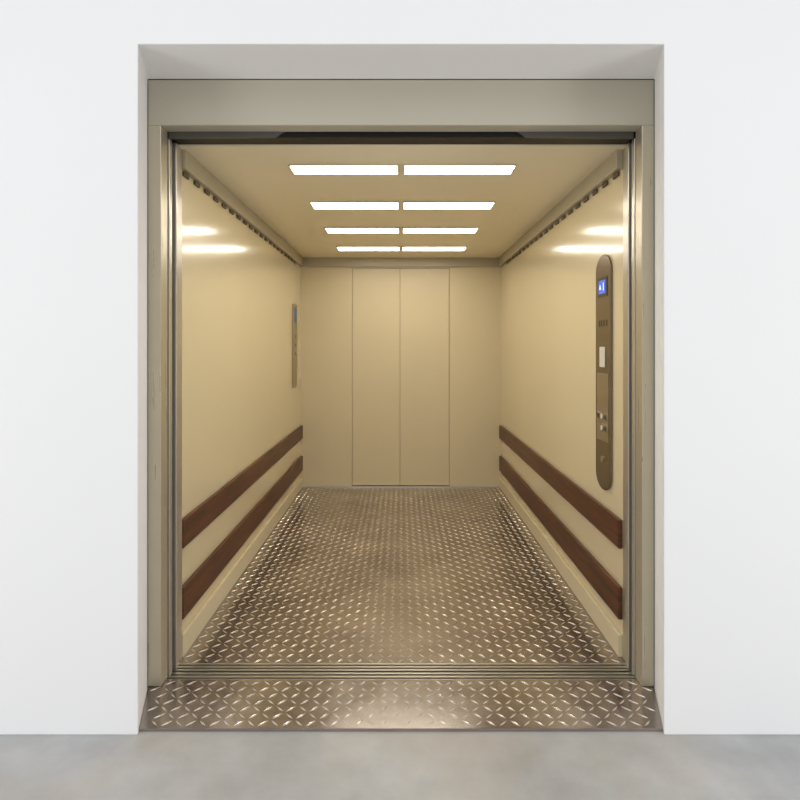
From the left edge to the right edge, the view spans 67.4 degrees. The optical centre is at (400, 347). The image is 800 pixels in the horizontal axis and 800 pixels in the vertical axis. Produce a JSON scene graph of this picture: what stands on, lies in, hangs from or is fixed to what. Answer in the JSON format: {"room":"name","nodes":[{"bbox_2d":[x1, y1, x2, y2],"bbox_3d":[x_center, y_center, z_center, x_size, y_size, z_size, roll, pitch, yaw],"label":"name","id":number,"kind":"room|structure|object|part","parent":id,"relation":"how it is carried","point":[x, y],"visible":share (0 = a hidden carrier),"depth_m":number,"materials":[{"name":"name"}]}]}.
{"room":"elevator lobby","nodes":[
{"label":"elevator lobby","id":0,"kind":"room"},
{"bbox_2d":[182,171,300,631],"bbox_3d":[-1.020,0.255,4.325,0.040,2.290,3.350,0,0,0],"label":"wall","id":1,"kind":"structure","parent":0,"point":[239,292],"depth_m":3.52,"materials":[{"name":"beige metal"}]},
{"bbox_2d":[179,147,181,661],"bbox_3d":[-1.012,0.255,2.676,0.056,2.290,0.048,0,0,0],"label":"post","id":2,"kind":"object","parent":1,"relation":"attached to","point":[180,149],"visible":0.25,"depth_m":2.68,"materials":[{"name":"grey metal"}]},
{"bbox_2d":[182,171,295,263],"bbox_3d":[-0.995,-0.793,4.200,0.010,0.019,2.920,0,0,0],"label":"vent slots","id":3,"kind":"object","parent":1,"relation":"attached to","point":[184,174],"visible":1,"depth_m":3.49,"materials":[{"name":"brown"}]},
{"bbox_2d":[182,456,302,619],"bbox_3d":[-0.990,1.157,4.350,0.020,0.145,3.290,0,0,0],"label":"rail","id":4,"kind":"object","parent":1,"relation":"attached to","point":[197,584],"visible":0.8,"depth_m":3.47,"materials":[{"name":"brown wood"}]},
{"bbox_2d":[182,425,302,548],"bbox_3d":[-0.990,0.845,4.350,0.020,0.130,3.290,0,0,0],"label":"rail","id":5,"kind":"object","parent":1,"relation":"attached to","point":[198,519],"visible":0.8,"depth_m":3.47,"materials":[{"name":"brown wood"}]},
{"bbox_2d":[182,477,302,656],"bbox_3d":[-0.991,1.350,4.355,0.018,0.100,3.290,0,0,0],"label":"baseboard","id":6,"kind":"structure","parent":1,"relation":"attached to","point":[196,625],"depth_m":3.48,"materials":[{"name":"beige metal"}]},
{"bbox_2d":[182,150,303,266],"bbox_3d":[-0.985,-0.848,4.351,0.030,0.085,3.298,0,0,0],"label":"trim","id":7,"kind":"structure","parent":1,"relation":"attached to","point":[191,166],"depth_m":3.45,"materials":[{"name":"beige metal"}]},
{"bbox_2d":[292,304,296,387],"bbox_3d":[-0.992,-0.010,5.620,0.016,0.780,0.200,0,0,0],"label":"control panel","id":8,"kind":"object","parent":1,"relation":"attached to","point":[294,307],"visible":1,"depth_m":5.57,"materials":[{"name":"grey metal"}]},
{"bbox_3d":[-0.987,-0.300,5.620,0.002,0.140,0.120,0,0,0],"label":"indicator plate","id":9,"kind":"part","parent":8,"relation":"part of","materials":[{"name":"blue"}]},
{"bbox_2d":[0,0,799,734],"bbox_3d":[0.000,-0.300,2.308,8.000,3.400,0.285,0,0,0],"label":"wall","id":10,"kind":"structure","parent":0,"point":[74,74],"depth_m":2.17,"materials":[{"name":"white paint"}]},
{"bbox_2d":[167,138,171,675],"bbox_3d":[-1.009,0.254,2.550,0.062,2.276,0.031,0,0,0],"label":"leaf","id":11,"kind":"object","parent":10,"relation":"hanging from","point":[169,141],"visible":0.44,"depth_m":2.54,"materials":[{"name":"metal"}]},
{"bbox_2d":[172,143,178,668],"bbox_3d":[-1.005,0.254,2.608,0.070,2.276,0.033,0,0,0],"label":"leaf","id":12,"kind":"object","parent":10,"relation":"hanging from","point":[175,147],"visible":0.45,"depth_m":2.59,"materials":[{"name":"metal"}]},
{"bbox_2d":[148,80,653,131],"bbox_3d":[0.000,-1.000,2.490,2.070,0.187,0.079,0,0,0],"label":"lintel","id":13,"kind":"object","parent":10,"relation":"attached to","point":[174,105],"visible":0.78,"depth_m":2.45,"materials":[{"name":"metal"}]},
{"bbox_2d":[147,79,654,686],"bbox_3d":[0.000,0.194,2.541,2.070,2.387,0.179,0,0,0],"label":"door frame","id":14,"kind":"structure","parent":10,"relation":"attached to","point":[157,135],"depth_m":2.45,"materials":[{"name":"metal"}]},
{"bbox_3d":[-0.731,-0.896,2.532,0.499,0.035,0.014,0,0,0],"label":"hanger plate","id":15,"kind":"part","parent":14,"relation":"part of","materials":[{"name":"black metal"}]},
{"bbox_3d":[0.000,-0.940,2.578,2.060,0.121,0.105,0,0,0],"label":"door track header","id":16,"kind":"part","parent":14,"relation":"part of","materials":[{"name":"black metal"}]},
{"bbox_3d":[0.731,-0.896,2.532,0.499,0.035,0.014,0,0,0],"label":"hanger plate","id":17,"kind":"part","parent":14,"relation":"part of","materials":[{"name":"black metal"}]},
{"bbox_2d":[626,143,631,668],"bbox_3d":[1.011,0.254,2.608,0.058,2.276,0.033,0,0,0],"label":"leaf","id":18,"kind":"object","parent":10,"relation":"hanging from","point":[629,145],"visible":0.44,"depth_m":2.59,"materials":[{"name":"metal"}]},
{"bbox_2d":[632,138,635,675],"bbox_3d":[1.013,0.254,2.550,0.055,2.276,0.031,0,0,0],"label":"leaf","id":19,"kind":"object","parent":10,"relation":"hanging from","point":[634,139],"visible":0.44,"depth_m":2.54,"materials":[{"name":"metal"}]},
{"bbox_2d":[0,686,799,799],"bbox_3d":[0.000,1.450,0.003,8.000,0.100,5.005,0,0,0],"label":"floor","id":20,"kind":"structure","parent":0,"point":[143,765],"depth_m":2.00,"materials":[{"name":"concrete"}]},
{"bbox_2d":[139,680,662,731],"bbox_3d":[0.000,1.393,2.345,2.065,0.015,0.320,0,0,0],"label":"plate","id":21,"kind":"object","parent":20,"relation":"on","point":[175,705],"visible":0.98,"depth_m":2.31,"materials":[{"name":"metal"}]},
{"bbox_2d":[301,267,500,485],"bbox_3d":[0.000,0.255,6.030,2.080,2.290,0.060,0,0,0],"label":"wall","id":22,"kind":"structure","parent":0,"point":[326,292],"depth_m":6.00,"materials":[{"name":"beige metal"}]},
{"bbox_2d":[352,269,399,484],"bbox_3d":[-0.249,0.297,6.028,0.475,2.170,0.044,0,0,0],"label":"door leaf","id":23,"kind":"structure","parent":22,"relation":"in","point":[375,292],"depth_m":6.01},
{"bbox_2d":[304,258,497,266],"bbox_3d":[0.000,-0.845,5.985,1.940,0.090,0.030,0,0,0],"label":"trim","id":24,"kind":"structure","parent":22,"relation":"attached to","point":[308,262],"depth_m":5.97,"materials":[{"name":"beige metal"}]},
{"bbox_2d":[303,486,498,486],"bbox_3d":[0.000,1.394,5.996,1.960,0.012,0.008,0,0,0],"label":"baseboard","id":25,"kind":"structure","parent":22,"relation":"attached to","point":[303,486],"depth_m":5.99,"materials":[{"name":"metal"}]},
{"bbox_2d":[400,269,448,484],"bbox_3d":[0.236,0.297,6.028,0.491,2.170,0.044,0,0,0],"label":"door leaf","id":26,"kind":"structure","parent":22,"relation":"in","point":[424,293],"depth_m":6.01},
{"bbox_2d":[179,487,625,662],"bbox_3d":[0.000,1.405,4.355,2.000,0.015,3.410,0,0,0],"label":"floor","id":27,"kind":"structure","parent":0,"point":[345,574],"depth_m":3.44,"materials":[{"name":"metal"}]},
{"bbox_2d":[352,485,449,487],"bbox_3d":[-0.003,1.393,6.015,0.975,0.014,0.070,0,0,0],"label":"threshold","id":28,"kind":"object","parent":27,"relation":"on","point":[353,486],"visible":1,"depth_m":5.98,"materials":[{"name":"metal"}]},
{"bbox_2d":[166,663,636,679],"bbox_3d":[0.000,1.412,2.578,2.040,0.036,0.141,0,0,0],"label":"door sill","id":29,"kind":"structure","parent":27,"relation":"attached to","point":[184,671],"depth_m":2.59,"materials":[{"name":"metal"}]},
{"bbox_2d":[178,144,626,257],"bbox_3d":[0.000,-0.910,4.355,2.080,0.040,3.410,0,0,0],"label":"ceiling","id":30,"kind":"structure","parent":0,"point":[261,176],"depth_m":3.32,"materials":[{"name":"beige metal"}]},
{"bbox_2d":[289,164,398,173],"bbox_3d":[-0.279,-0.885,2.985,0.534,0.010,0.142,0,0,0],"label":"ceiling light","id":31,"kind":"object","parent":30,"relation":"attached to","point":[295,168],"depth_m":2.95,"materials":[{"name":"white plastic"}]},
{"bbox_2d":[310,201,398,208],"bbox_3d":[-0.284,-0.885,3.740,0.544,0.010,0.168,0,0,0],"label":"ceiling light","id":32,"kind":"object","parent":30,"relation":"attached to","point":[315,204],"depth_m":3.70,"materials":[{"name":"white plastic"}]},
{"bbox_2d":[325,227,398,232],"bbox_3d":[-0.289,-0.885,4.540,0.554,0.010,0.182,0,0,0],"label":"ceiling light","id":33,"kind":"object","parent":30,"relation":"attached to","point":[329,229],"depth_m":4.49,"materials":[{"name":"white plastic"}]},
{"bbox_2d":[336,246,399,250],"bbox_3d":[-0.290,-0.885,5.380,0.557,0.010,0.192,0,0,0],"label":"ceiling light","id":34,"kind":"object","parent":30,"relation":"attached to","point":[341,248],"depth_m":5.35,"materials":[{"name":"white plastic"}]},
{"bbox_2d":[402,246,466,250],"bbox_3d":[0.295,-0.885,5.380,0.567,0.010,0.192,0,0,0],"label":"ceiling light","id":35,"kind":"object","parent":30,"relation":"attached to","point":[404,248],"depth_m":5.35,"materials":[{"name":"white plastic"}]},
{"bbox_2d":[403,227,478,232],"bbox_3d":[0.294,-0.885,4.540,0.564,0.010,0.182,0,0,0],"label":"ceiling light","id":36,"kind":"object","parent":30,"relation":"attached to","point":[405,229],"depth_m":4.49,"materials":[{"name":"white plastic"}]},
{"bbox_2d":[403,201,494,208],"bbox_3d":[0.293,-0.885,3.740,0.562,0.010,0.168,0,0,0],"label":"ceiling light","id":37,"kind":"object","parent":30,"relation":"attached to","point":[406,204],"depth_m":3.70,"materials":[{"name":"white plastic"}]},
{"bbox_2d":[403,164,516,173],"bbox_3d":[0.287,-0.885,2.985,0.549,0.010,0.142,0,0,0],"label":"ceiling light","id":38,"kind":"object","parent":30,"relation":"attached to","point":[407,168],"depth_m":2.95,"materials":[{"name":"white plastic"}]},
{"bbox_2d":[501,168,622,656],"bbox_3d":[1.020,0.255,4.325,0.040,2.290,3.350,0,0,0],"label":"wall","id":39,"kind":"structure","parent":0,"point":[548,291],"depth_m":3.60,"materials":[{"name":"beige metal"}]},
{"bbox_2d":[499,456,621,619],"bbox_3d":[0.990,1.157,4.350,0.020,0.145,3.290,0,0,0],"label":"rail","id":40,"kind":"object","parent":39,"relation":"attached to","point":[604,584],"visible":1,"depth_m":3.45,"materials":[{"name":"brown wood"}]},
{"bbox_2d":[499,425,621,548],"bbox_3d":[0.990,0.845,4.350,0.020,0.130,3.290,0,0,0],"label":"rail","id":41,"kind":"object","parent":39,"relation":"attached to","point":[603,519],"visible":1,"depth_m":3.45,"materials":[{"name":"brown wood"}]},
{"bbox_2d":[499,477,621,656],"bbox_3d":[0.991,1.350,4.355,0.018,0.100,3.290,0,0,0],"label":"baseboard","id":42,"kind":"structure","parent":39,"relation":"attached to","point":[605,625],"depth_m":3.46,"materials":[{"name":"beige metal"}]},
{"bbox_2d":[498,150,622,266],"bbox_3d":[0.985,-0.848,4.351,0.030,0.085,3.298,0,0,0],"label":"trim","id":43,"kind":"structure","parent":39,"relation":"attached to","point":[613,163],"depth_m":3.41,"materials":[{"name":"beige metal"}]},
{"bbox_2d":[506,171,619,263],"bbox_3d":[0.995,-0.793,4.200,0.010,0.019,2.920,0,0,0],"label":"vent slots","id":44,"kind":"object","parent":39,"relation":"attached to","point":[617,174],"visible":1,"depth_m":3.49,"materials":[{"name":"brown"}]},
{"bbox_2d":[596,255,611,489],"bbox_3d":[0.990,0.123,2.940,0.018,1.150,0.215,0,0,0],"label":"control panel","id":45,"kind":"object","parent":39,"relation":"attached to","point":[604,265],"visible":1,"depth_m":2.91,"materials":[{"name":"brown metal"}]},
{"bbox_3d":[0.987,0.293,2.940,0.002,0.330,0.160,0,0,0],"label":"plate","id":46,"kind":"part","parent":45,"relation":"part of","materials":[{"name":"metal"}]},
{"bbox_2d":[623,147,625,661],"bbox_3d":[1.019,0.255,2.676,0.042,2.290,0.048,0,0,0],"label":"post","id":47,"kind":"object","parent":39,"relation":"attached to","point":[624,149],"visible":0.25,"depth_m":2.68,"materials":[{"name":"grey metal"}]}
]}

